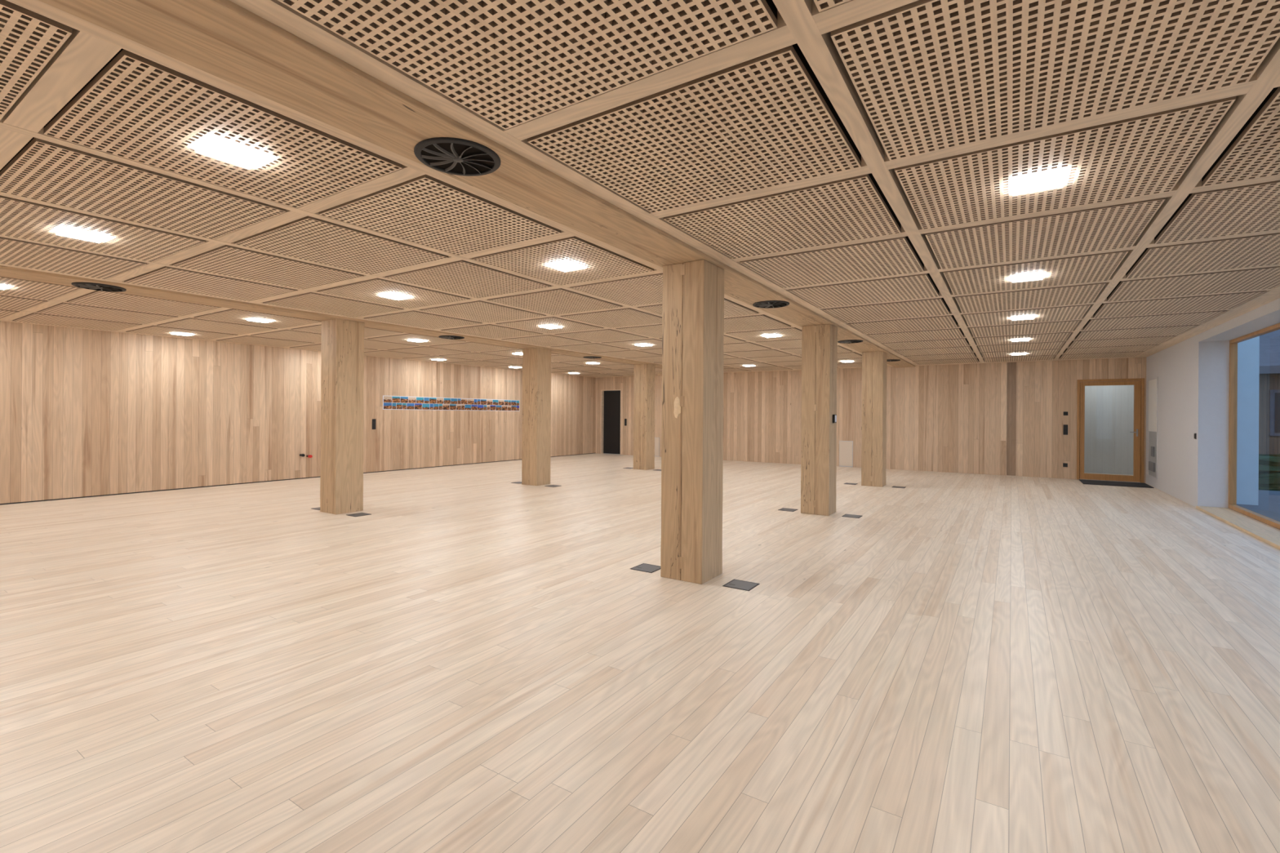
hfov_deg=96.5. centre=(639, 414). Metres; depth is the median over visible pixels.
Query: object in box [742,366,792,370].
panel
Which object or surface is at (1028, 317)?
lamp
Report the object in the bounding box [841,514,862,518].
outlet box
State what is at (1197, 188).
trim
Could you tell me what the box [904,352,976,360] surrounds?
panel
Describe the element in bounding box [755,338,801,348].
panel
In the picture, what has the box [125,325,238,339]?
panel
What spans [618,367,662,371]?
panel
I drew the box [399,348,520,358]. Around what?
trim
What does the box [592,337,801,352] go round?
trim
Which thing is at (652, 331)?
panel
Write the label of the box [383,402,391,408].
photo
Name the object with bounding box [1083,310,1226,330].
panel
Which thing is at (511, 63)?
panel
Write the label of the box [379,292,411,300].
lamp
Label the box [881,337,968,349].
panel
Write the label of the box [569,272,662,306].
panel
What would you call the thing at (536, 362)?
column
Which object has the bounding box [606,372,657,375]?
panel
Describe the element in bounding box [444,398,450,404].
photo
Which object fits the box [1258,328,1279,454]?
house
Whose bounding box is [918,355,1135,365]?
trim
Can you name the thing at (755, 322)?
panel
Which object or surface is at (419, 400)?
photo
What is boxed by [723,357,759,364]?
panel
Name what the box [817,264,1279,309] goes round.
trim
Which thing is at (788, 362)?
panel
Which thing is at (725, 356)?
panel
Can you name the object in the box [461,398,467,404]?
photo
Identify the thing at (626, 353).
panel
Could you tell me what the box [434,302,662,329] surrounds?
trim
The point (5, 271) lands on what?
beam
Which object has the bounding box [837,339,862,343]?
air vent
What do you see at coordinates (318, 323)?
trim
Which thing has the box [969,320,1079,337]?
panel
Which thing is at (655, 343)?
panel
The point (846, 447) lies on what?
access panel
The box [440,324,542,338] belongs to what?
panel
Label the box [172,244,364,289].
panel
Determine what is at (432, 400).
photo
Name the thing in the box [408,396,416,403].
photo
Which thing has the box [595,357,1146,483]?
wall
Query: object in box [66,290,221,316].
panel
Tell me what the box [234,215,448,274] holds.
panel
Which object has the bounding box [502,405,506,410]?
photo
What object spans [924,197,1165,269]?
panel
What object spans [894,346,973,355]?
panel
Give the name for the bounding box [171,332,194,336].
lamp
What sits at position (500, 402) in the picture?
photo
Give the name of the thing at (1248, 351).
wall
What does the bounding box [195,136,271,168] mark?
lamp
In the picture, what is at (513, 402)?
photo
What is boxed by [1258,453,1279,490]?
hedge
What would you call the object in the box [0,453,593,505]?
baseboard
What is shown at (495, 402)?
photo
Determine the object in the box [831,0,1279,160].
panel
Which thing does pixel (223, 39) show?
beam
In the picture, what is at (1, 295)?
trim
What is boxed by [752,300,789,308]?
air vent
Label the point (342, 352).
column
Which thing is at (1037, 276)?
lamp
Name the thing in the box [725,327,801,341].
panel
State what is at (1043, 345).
panel
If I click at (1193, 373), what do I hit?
wall
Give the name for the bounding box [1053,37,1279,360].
trim
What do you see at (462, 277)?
panel
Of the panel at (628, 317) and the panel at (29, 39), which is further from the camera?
the panel at (628, 317)
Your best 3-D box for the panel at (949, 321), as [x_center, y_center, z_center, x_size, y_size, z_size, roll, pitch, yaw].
[3.801,-1.326,8.235,1.290,0.094,1.140,0,0,33]
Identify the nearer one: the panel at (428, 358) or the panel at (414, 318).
the panel at (414, 318)
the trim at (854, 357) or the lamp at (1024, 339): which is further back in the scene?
the trim at (854, 357)
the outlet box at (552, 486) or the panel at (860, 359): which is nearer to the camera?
the outlet box at (552, 486)
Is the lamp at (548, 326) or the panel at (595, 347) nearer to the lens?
the lamp at (548, 326)
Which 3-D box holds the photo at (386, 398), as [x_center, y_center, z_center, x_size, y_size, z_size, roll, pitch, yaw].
[-6.025,-0.362,13.642,0.003,0.148,0.210,0,0,33]
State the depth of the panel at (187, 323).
8.79 m
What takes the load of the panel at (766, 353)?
attached to the ceiling
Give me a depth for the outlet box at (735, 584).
4.70 m
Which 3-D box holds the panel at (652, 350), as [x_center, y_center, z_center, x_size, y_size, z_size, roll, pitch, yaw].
[0.765,-1.348,11.738,1.110,0.094,1.140,0,0,33]
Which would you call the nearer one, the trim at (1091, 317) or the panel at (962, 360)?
the trim at (1091, 317)
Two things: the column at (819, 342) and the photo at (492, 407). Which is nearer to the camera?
the column at (819, 342)
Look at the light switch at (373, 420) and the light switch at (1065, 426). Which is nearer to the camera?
the light switch at (1065, 426)
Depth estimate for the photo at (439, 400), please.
14.89 m
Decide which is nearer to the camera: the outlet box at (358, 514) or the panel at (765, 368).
the outlet box at (358, 514)
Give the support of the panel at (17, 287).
attached to the ceiling
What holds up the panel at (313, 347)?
attached to the ceiling
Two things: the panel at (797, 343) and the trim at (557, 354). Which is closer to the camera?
the panel at (797, 343)
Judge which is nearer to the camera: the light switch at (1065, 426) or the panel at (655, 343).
the panel at (655, 343)
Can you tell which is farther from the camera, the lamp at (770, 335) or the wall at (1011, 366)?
the wall at (1011, 366)
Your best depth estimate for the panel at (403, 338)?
10.15 m
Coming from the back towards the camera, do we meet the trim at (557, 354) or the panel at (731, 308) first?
the trim at (557, 354)
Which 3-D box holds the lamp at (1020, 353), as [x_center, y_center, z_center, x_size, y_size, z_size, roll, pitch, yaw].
[7.792,-1.290,11.746,0.236,0.110,0.236,0,0,33]
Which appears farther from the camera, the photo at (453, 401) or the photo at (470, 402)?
the photo at (470, 402)
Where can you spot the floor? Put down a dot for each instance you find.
(477, 660)
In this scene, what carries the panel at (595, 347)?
attached to the ceiling
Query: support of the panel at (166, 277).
attached to the ceiling
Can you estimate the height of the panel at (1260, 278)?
0.094 m
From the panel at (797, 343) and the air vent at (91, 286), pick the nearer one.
the air vent at (91, 286)
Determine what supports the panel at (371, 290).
attached to the ceiling
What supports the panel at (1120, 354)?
attached to the ceiling
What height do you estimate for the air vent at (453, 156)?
0.020 m
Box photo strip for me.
[382,395,519,411]
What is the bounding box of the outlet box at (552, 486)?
[544,484,559,487]
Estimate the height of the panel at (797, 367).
0.094 m
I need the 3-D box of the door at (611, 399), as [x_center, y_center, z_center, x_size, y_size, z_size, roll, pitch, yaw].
[-0.973,0.258,20.194,0.880,2.270,0.210,0,0,33]
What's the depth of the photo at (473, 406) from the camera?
15.84 m
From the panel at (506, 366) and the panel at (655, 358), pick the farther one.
the panel at (506, 366)
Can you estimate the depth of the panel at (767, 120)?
2.71 m
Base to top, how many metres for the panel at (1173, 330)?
0.094 m
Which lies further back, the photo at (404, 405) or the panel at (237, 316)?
the photo at (404, 405)
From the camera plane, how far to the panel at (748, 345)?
10.98 m
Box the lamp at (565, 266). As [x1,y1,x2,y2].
[546,259,585,271]
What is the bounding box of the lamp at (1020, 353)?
[1012,352,1026,355]
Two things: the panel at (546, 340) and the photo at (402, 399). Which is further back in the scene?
the photo at (402, 399)
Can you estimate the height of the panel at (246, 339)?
0.094 m
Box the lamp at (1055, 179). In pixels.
[1013,167,1066,195]
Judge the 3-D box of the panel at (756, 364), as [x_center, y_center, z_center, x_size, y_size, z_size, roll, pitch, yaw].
[2.860,-1.333,14.957,1.110,0.094,1.140,0,0,33]
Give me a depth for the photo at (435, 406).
14.78 m
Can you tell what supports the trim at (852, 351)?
attached to the ceiling
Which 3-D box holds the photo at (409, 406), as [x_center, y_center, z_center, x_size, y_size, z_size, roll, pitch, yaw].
[-5.689,-0.204,14.160,0.003,0.148,0.210,0,0,33]
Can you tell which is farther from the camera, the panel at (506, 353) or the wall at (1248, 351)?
the panel at (506, 353)
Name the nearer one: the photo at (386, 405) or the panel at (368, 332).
the panel at (368, 332)
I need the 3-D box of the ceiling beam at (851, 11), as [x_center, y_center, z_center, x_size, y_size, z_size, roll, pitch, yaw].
[1.155,-1.349,1.558,4.196,0.087,0.110,0,0,33]
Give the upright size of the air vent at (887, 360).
0.020 m
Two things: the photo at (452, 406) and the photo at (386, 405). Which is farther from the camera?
the photo at (452, 406)
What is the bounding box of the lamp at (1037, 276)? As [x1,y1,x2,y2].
[1012,271,1043,282]
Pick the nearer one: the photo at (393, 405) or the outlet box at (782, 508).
the outlet box at (782, 508)
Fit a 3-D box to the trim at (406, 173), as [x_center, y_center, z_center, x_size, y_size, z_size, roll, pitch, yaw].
[-3.254,-1.379,4.427,4.886,0.087,0.110,0,0,33]
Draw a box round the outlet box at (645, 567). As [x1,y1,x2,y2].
[630,563,660,573]
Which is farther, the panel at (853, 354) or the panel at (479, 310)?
the panel at (853, 354)
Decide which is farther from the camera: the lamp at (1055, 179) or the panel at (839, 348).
the panel at (839, 348)
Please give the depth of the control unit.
8.11 m
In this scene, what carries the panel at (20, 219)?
attached to the ceiling
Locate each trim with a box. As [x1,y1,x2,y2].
[0,27,121,169]
[0,117,842,368]
[0,191,798,370]
[0,235,755,371]
[0,263,662,364]
[0,288,95,320]
[0,294,658,374]
[0,308,627,376]
[0,320,599,377]
[5,0,892,366]
[106,164,425,281]
[116,306,231,331]
[209,322,321,340]
[252,230,573,302]
[286,332,408,347]
[355,269,662,318]
[364,341,468,351]
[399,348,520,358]
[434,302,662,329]
[448,354,562,362]
[481,359,597,366]
[498,312,762,339]
[515,363,626,369]
[546,325,794,346]
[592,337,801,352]
[603,374,662,377]
[622,346,801,358]
[649,69,1279,217]
[657,351,853,362]
[723,365,888,373]
[730,174,1279,262]
[730,357,858,364]
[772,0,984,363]
[782,229,1279,289]
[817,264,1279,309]
[843,287,1275,323]
[863,307,1233,334]
[879,323,1202,342]
[892,333,1180,350]
[902,342,1162,355]
[911,350,1147,360]
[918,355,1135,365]
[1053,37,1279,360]
[1134,284,1279,357]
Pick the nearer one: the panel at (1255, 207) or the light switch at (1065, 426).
the panel at (1255, 207)
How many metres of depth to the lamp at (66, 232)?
4.21 m
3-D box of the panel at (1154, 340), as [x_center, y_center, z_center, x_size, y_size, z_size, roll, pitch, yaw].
[8.284,-1.295,9.899,1.290,0.094,1.140,0,0,33]
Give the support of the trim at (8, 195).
attached to the ceiling
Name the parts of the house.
pane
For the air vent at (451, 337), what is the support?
attached to the beam at (5, 271)
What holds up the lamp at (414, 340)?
attached to the ceiling
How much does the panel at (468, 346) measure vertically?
0.094 m
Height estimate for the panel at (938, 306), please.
0.094 m
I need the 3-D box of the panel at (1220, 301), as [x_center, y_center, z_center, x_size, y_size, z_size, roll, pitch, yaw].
[6.189,-1.310,6.680,1.290,0.094,1.140,0,0,33]
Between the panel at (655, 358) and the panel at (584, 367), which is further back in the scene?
the panel at (584, 367)
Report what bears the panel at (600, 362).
attached to the ceiling
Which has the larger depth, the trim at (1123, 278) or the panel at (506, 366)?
the panel at (506, 366)
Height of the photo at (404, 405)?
0.148 m
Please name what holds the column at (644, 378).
on the floor
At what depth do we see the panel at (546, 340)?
10.20 m
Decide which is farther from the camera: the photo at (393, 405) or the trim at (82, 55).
the photo at (393, 405)
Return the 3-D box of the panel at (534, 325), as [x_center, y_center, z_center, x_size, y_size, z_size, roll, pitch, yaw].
[-1.330,-1.362,8.520,1.110,0.094,1.140,0,0,33]
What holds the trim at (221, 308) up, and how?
attached to the ceiling
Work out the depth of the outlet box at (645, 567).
5.18 m
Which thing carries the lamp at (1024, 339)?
attached to the ceiling
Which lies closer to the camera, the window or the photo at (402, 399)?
the window
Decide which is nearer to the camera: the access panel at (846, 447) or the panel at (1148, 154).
the panel at (1148, 154)
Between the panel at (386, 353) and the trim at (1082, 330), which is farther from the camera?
the panel at (386, 353)
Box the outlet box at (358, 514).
[347,512,370,516]
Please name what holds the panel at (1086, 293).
attached to the ceiling
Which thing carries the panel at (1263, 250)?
attached to the ceiling
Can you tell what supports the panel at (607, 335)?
attached to the ceiling
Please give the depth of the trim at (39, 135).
3.56 m
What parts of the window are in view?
sill, frame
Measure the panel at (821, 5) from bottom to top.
0.094 m
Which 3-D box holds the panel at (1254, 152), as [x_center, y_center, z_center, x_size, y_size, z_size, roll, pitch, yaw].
[3.396,-1.329,2.389,1.290,0.094,1.140,0,0,33]
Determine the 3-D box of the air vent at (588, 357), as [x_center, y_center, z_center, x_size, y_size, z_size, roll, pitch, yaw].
[-1.073,-1.282,12.875,0.414,0.020,0.414,0,0,33]
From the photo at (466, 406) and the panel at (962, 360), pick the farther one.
the photo at (466, 406)
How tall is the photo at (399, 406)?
0.148 m
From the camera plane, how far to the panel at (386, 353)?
12.80 m
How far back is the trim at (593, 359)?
14.45 m
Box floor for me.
[0,453,1279,852]
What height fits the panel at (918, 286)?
0.094 m
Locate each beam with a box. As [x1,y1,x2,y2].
[0,265,662,368]
[38,0,915,367]
[503,0,918,140]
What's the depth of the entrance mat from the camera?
12.03 m
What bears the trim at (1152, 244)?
attached to the ceiling
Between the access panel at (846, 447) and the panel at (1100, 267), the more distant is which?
the access panel at (846, 447)
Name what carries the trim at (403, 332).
attached to the ceiling
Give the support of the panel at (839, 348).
attached to the ceiling
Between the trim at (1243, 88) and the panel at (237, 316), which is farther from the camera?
the panel at (237, 316)
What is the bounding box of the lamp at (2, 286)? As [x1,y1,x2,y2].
[0,284,8,289]
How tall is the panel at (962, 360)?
0.094 m
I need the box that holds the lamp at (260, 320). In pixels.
[247,317,273,322]
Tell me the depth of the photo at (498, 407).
16.59 m
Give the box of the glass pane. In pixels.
[1084,381,1133,475]
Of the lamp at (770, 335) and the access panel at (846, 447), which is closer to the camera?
the lamp at (770, 335)
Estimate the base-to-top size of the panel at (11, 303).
0.094 m
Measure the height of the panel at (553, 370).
0.094 m
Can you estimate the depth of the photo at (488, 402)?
16.29 m
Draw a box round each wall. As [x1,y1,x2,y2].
[0,320,595,503]
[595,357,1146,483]
[1006,362,1016,475]
[1145,297,1279,509]
[1236,336,1259,505]
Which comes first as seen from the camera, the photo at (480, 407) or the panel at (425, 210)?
the panel at (425, 210)
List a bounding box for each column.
[320,319,364,514]
[521,347,551,485]
[633,364,655,470]
[660,259,724,584]
[800,324,837,515]
[861,351,887,487]
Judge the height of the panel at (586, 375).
0.094 m
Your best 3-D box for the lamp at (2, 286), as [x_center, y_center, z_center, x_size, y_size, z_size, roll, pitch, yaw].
[-6.788,-1.393,5.963,0.236,0.110,0.236,0,0,33]
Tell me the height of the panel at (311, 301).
0.094 m
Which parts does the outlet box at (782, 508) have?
lid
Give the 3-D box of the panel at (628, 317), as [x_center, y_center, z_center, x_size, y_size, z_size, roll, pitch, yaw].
[-0.290,-1.355,7.843,1.110,0.094,1.140,0,0,33]
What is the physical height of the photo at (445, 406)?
0.148 m
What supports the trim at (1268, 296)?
attached to the wall at (1193, 373)
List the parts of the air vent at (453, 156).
blade, blade, blade, blade, blade, blade, blade, blade, blade, blade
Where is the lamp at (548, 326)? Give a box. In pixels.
[539,324,562,328]
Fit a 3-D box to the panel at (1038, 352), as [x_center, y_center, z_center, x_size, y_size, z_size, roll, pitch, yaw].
[7.792,-1.298,11.746,1.290,0.094,1.140,0,0,33]
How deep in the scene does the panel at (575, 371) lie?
18.04 m
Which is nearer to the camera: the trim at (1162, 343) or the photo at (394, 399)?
the trim at (1162, 343)
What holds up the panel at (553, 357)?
attached to the ceiling
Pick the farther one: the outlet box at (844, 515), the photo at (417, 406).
the photo at (417, 406)
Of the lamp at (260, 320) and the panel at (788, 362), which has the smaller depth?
the lamp at (260, 320)
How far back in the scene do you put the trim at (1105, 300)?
6.65 m
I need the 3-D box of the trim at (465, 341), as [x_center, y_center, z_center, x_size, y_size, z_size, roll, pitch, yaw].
[-4.794,-1.390,11.538,4.036,0.087,0.110,0,0,33]
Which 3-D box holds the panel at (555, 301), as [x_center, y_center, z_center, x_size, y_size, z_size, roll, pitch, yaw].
[-0.989,-1.360,6.771,1.110,0.094,1.140,0,0,33]
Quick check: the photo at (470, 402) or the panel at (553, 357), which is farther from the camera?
the photo at (470, 402)
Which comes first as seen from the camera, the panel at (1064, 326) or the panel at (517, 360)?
the panel at (1064, 326)
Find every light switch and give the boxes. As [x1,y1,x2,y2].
[372,418,375,429]
[1062,424,1067,435]
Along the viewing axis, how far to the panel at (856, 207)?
3.82 m
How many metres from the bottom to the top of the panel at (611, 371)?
0.094 m
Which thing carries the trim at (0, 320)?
attached to the wall at (84, 412)
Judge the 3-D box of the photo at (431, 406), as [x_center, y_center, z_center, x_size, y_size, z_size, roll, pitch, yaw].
[-5.354,-0.202,14.674,0.003,0.148,0.105,0,0,33]
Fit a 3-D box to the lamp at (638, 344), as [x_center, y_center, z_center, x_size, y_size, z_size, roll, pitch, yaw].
[0.067,-1.345,10.665,0.236,0.110,0.236,0,0,33]
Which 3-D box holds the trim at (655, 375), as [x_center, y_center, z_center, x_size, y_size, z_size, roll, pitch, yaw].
[0.158,-1.355,19.146,4.036,0.087,0.345,0,0,33]
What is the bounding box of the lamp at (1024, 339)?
[1012,337,1029,342]
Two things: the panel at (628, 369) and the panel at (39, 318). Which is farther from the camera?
the panel at (628, 369)
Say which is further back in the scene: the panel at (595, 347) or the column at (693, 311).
the panel at (595, 347)
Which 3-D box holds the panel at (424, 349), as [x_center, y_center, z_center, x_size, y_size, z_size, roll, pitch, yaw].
[-4.445,-1.384,12.075,1.240,0.094,1.140,0,0,33]
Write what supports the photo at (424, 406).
attached to the photo strip
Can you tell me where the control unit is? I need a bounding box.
[832,414,836,422]
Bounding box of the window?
[1195,323,1279,549]
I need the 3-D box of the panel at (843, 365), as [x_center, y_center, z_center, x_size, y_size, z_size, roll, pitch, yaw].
[5.637,-1.314,14.676,1.110,0.094,1.140,0,0,33]
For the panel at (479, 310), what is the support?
attached to the ceiling
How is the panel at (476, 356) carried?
attached to the ceiling
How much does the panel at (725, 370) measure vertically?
0.094 m
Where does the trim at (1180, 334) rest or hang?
attached to the ceiling
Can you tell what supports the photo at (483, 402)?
attached to the photo strip
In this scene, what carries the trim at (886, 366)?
attached to the wall at (952, 418)
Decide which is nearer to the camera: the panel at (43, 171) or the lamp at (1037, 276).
the panel at (43, 171)
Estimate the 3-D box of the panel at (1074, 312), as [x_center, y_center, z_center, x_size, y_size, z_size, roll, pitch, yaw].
[4.999,-1.318,7.455,1.290,0.094,1.140,0,0,33]
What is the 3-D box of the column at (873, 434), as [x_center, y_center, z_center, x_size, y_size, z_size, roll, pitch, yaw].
[4.741,0.091,11.565,0.402,2.685,0.405,0,0,33]
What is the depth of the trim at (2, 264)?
6.90 m
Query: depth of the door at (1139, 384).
12.54 m
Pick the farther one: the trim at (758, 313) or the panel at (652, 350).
the panel at (652, 350)
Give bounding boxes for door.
[600,389,621,454]
[1076,377,1144,483]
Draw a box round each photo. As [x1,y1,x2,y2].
[383,395,391,402]
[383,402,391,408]
[391,396,399,402]
[391,403,395,408]
[396,403,402,408]
[400,396,408,403]
[402,403,406,408]
[406,403,413,408]
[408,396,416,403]
[414,403,422,409]
[416,397,423,403]
[422,403,429,409]
[423,397,429,403]
[429,397,436,403]
[429,404,433,409]
[433,404,438,409]
[436,397,443,404]
[442,404,449,409]
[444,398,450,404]
[449,404,456,409]
[450,398,457,404]
[456,404,461,409]
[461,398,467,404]
[464,404,471,409]
[467,399,473,404]
[471,404,477,409]
[477,404,483,410]
[480,399,486,404]
[486,400,492,404]
[489,404,495,410]
[493,400,497,404]
[496,405,501,410]
[498,400,503,404]
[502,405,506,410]
[511,400,516,405]
[511,405,516,410]
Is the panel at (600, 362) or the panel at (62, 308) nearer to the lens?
the panel at (62, 308)
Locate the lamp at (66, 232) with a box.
[56,226,109,243]
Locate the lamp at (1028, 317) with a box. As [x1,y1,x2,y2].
[1012,315,1034,320]
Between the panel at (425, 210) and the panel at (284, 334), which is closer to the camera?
the panel at (425, 210)
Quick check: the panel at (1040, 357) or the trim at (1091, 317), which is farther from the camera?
the panel at (1040, 357)
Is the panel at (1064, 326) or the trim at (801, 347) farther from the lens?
the trim at (801, 347)
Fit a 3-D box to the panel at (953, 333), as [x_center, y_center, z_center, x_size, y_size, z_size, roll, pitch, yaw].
[4.499,-1.321,9.308,1.290,0.094,1.140,0,0,33]
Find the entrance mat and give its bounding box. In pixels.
[1079,479,1154,488]
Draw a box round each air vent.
[71,282,126,292]
[413,137,500,176]
[438,335,464,339]
[582,355,601,358]
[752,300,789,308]
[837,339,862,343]
[886,359,900,361]
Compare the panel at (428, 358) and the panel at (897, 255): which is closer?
the panel at (897, 255)
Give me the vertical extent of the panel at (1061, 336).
0.094 m
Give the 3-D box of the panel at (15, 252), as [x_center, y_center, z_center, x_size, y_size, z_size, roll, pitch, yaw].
[-5.162,-1.389,4.905,1.110,0.094,1.140,0,0,33]
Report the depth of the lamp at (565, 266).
4.99 m
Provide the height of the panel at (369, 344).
0.094 m
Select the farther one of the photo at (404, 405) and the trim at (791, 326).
the photo at (404, 405)
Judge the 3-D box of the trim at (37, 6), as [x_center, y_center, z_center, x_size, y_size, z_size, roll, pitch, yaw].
[1.699,-1.344,7.432,0.137,0.088,18.300,0,0,33]
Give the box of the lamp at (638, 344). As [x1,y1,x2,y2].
[635,343,652,346]
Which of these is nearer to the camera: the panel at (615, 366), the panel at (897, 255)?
the panel at (897, 255)
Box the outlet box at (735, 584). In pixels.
[722,578,759,591]
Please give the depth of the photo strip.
15.09 m
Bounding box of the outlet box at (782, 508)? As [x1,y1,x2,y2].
[777,507,797,511]
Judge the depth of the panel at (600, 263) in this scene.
4.89 m
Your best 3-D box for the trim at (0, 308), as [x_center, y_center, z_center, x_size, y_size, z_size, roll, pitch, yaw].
[-5.313,-1.393,11.996,0.074,0.088,18.300,0,0,33]
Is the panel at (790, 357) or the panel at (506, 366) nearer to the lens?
the panel at (790, 357)
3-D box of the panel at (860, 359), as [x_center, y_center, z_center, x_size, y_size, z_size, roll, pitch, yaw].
[4.938,-1.319,13.604,1.110,0.094,1.140,0,0,33]
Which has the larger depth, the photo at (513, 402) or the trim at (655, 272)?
the photo at (513, 402)
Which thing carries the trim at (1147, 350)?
attached to the ceiling
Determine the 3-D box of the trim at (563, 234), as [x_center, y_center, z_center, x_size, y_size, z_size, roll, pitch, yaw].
[-2.555,-1.374,5.500,4.886,0.087,0.110,0,0,33]
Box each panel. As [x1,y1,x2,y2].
[0,0,71,119]
[0,137,286,239]
[0,195,205,262]
[0,236,146,279]
[0,276,82,300]
[0,294,47,311]
[0,309,19,319]
[12,312,142,331]
[36,302,177,324]
[43,48,402,208]
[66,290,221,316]
[124,266,297,301]
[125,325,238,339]
[156,317,277,334]
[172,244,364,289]
[194,308,321,328]
[216,335,315,346]
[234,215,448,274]
[250,329,321,342]
[262,292,404,317]
[277,0,777,129]
[289,343,377,351]
[291,324,403,337]
[317,278,470,308]
[319,174,560,255]
[364,310,482,328]
[364,338,418,349]
[364,350,430,358]
[367,333,465,345]
[385,259,551,297]
[387,346,471,355]
[403,355,472,362]
[419,300,546,322]
[430,342,515,351]
[439,352,514,359]
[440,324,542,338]
[446,360,510,366]
[471,235,653,285]
[480,348,556,357]
[482,357,522,364]
[486,364,522,369]
[487,288,622,315]
[495,316,603,333]
[501,334,591,346]
[519,368,571,372]
[527,43,861,213]
[551,342,629,352]
[551,355,592,361]
[551,370,599,374]
[552,365,609,370]
[554,328,648,342]
[559,360,625,365]
[560,307,662,328]
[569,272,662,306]
[573,373,622,377]
[581,368,634,373]
[591,350,662,357]
[591,364,634,368]
[601,338,662,349]
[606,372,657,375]
[616,324,662,337]
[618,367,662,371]
[626,355,662,362]
[637,297,758,316]
[639,347,662,354]
[654,437,659,457]
[659,334,746,343]
[663,173,901,258]
[723,342,771,351]
[723,354,737,358]
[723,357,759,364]
[723,362,777,368]
[723,368,751,372]
[724,314,791,332]
[724,349,791,357]
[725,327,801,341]
[739,235,924,288]
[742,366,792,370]
[746,355,801,362]
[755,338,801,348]
[768,360,801,365]
[780,345,852,354]
[783,365,837,369]
[788,273,939,307]
[800,351,862,358]
[813,0,850,12]
[822,297,950,322]
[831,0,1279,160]
[836,363,862,367]
[837,357,862,364]
[839,440,853,466]
[847,315,957,333]
[866,328,964,342]
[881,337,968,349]
[894,96,1235,229]
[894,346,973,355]
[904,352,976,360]
[913,358,978,364]
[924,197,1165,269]
[942,250,1128,295]
[955,282,1106,313]
[963,304,1090,326]
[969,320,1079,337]
[974,332,1071,345]
[977,341,1065,351]
[981,348,1059,357]
[983,355,1055,362]
[1059,351,1144,359]
[1063,344,1158,354]
[1068,335,1176,347]
[1075,324,1198,340]
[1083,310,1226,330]
[1093,290,1266,318]
[1106,266,1279,302]
[1125,232,1279,279]
[1154,180,1279,244]
[1201,86,1279,186]
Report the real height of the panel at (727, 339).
0.094 m
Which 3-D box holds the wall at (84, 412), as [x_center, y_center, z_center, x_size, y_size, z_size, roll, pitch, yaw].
[-6.659,-0.056,12.866,0.200,2.782,18.700,0,0,33]
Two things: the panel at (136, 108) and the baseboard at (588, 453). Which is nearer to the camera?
the panel at (136, 108)
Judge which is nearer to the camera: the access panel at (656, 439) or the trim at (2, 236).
the trim at (2, 236)
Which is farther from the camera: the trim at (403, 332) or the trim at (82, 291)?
the trim at (403, 332)
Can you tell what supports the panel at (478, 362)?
attached to the ceiling
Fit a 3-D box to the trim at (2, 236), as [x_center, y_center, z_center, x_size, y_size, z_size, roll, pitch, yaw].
[-1.446,-1.366,9.478,0.074,0.088,18.300,0,0,33]
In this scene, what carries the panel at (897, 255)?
attached to the ceiling
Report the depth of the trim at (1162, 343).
11.03 m
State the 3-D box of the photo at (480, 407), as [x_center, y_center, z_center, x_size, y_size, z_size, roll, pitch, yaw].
[-4.473,-0.195,16.028,0.003,0.148,0.210,0,0,33]
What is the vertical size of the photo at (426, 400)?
0.148 m
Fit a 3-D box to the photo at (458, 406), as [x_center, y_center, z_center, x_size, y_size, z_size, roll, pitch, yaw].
[-4.884,-0.198,15.397,0.003,0.148,0.150,0,0,33]
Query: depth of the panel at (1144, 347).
10.92 m
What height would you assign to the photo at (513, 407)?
0.148 m
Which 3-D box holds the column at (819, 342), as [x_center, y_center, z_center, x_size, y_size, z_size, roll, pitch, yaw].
[2.592,0.076,8.263,0.402,2.685,0.405,0,0,33]
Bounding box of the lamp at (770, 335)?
[761,333,781,337]
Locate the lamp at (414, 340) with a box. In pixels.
[407,338,426,342]
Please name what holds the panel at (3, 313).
attached to the ceiling
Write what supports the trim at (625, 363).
attached to the ceiling
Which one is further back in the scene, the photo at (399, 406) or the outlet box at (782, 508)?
the photo at (399, 406)

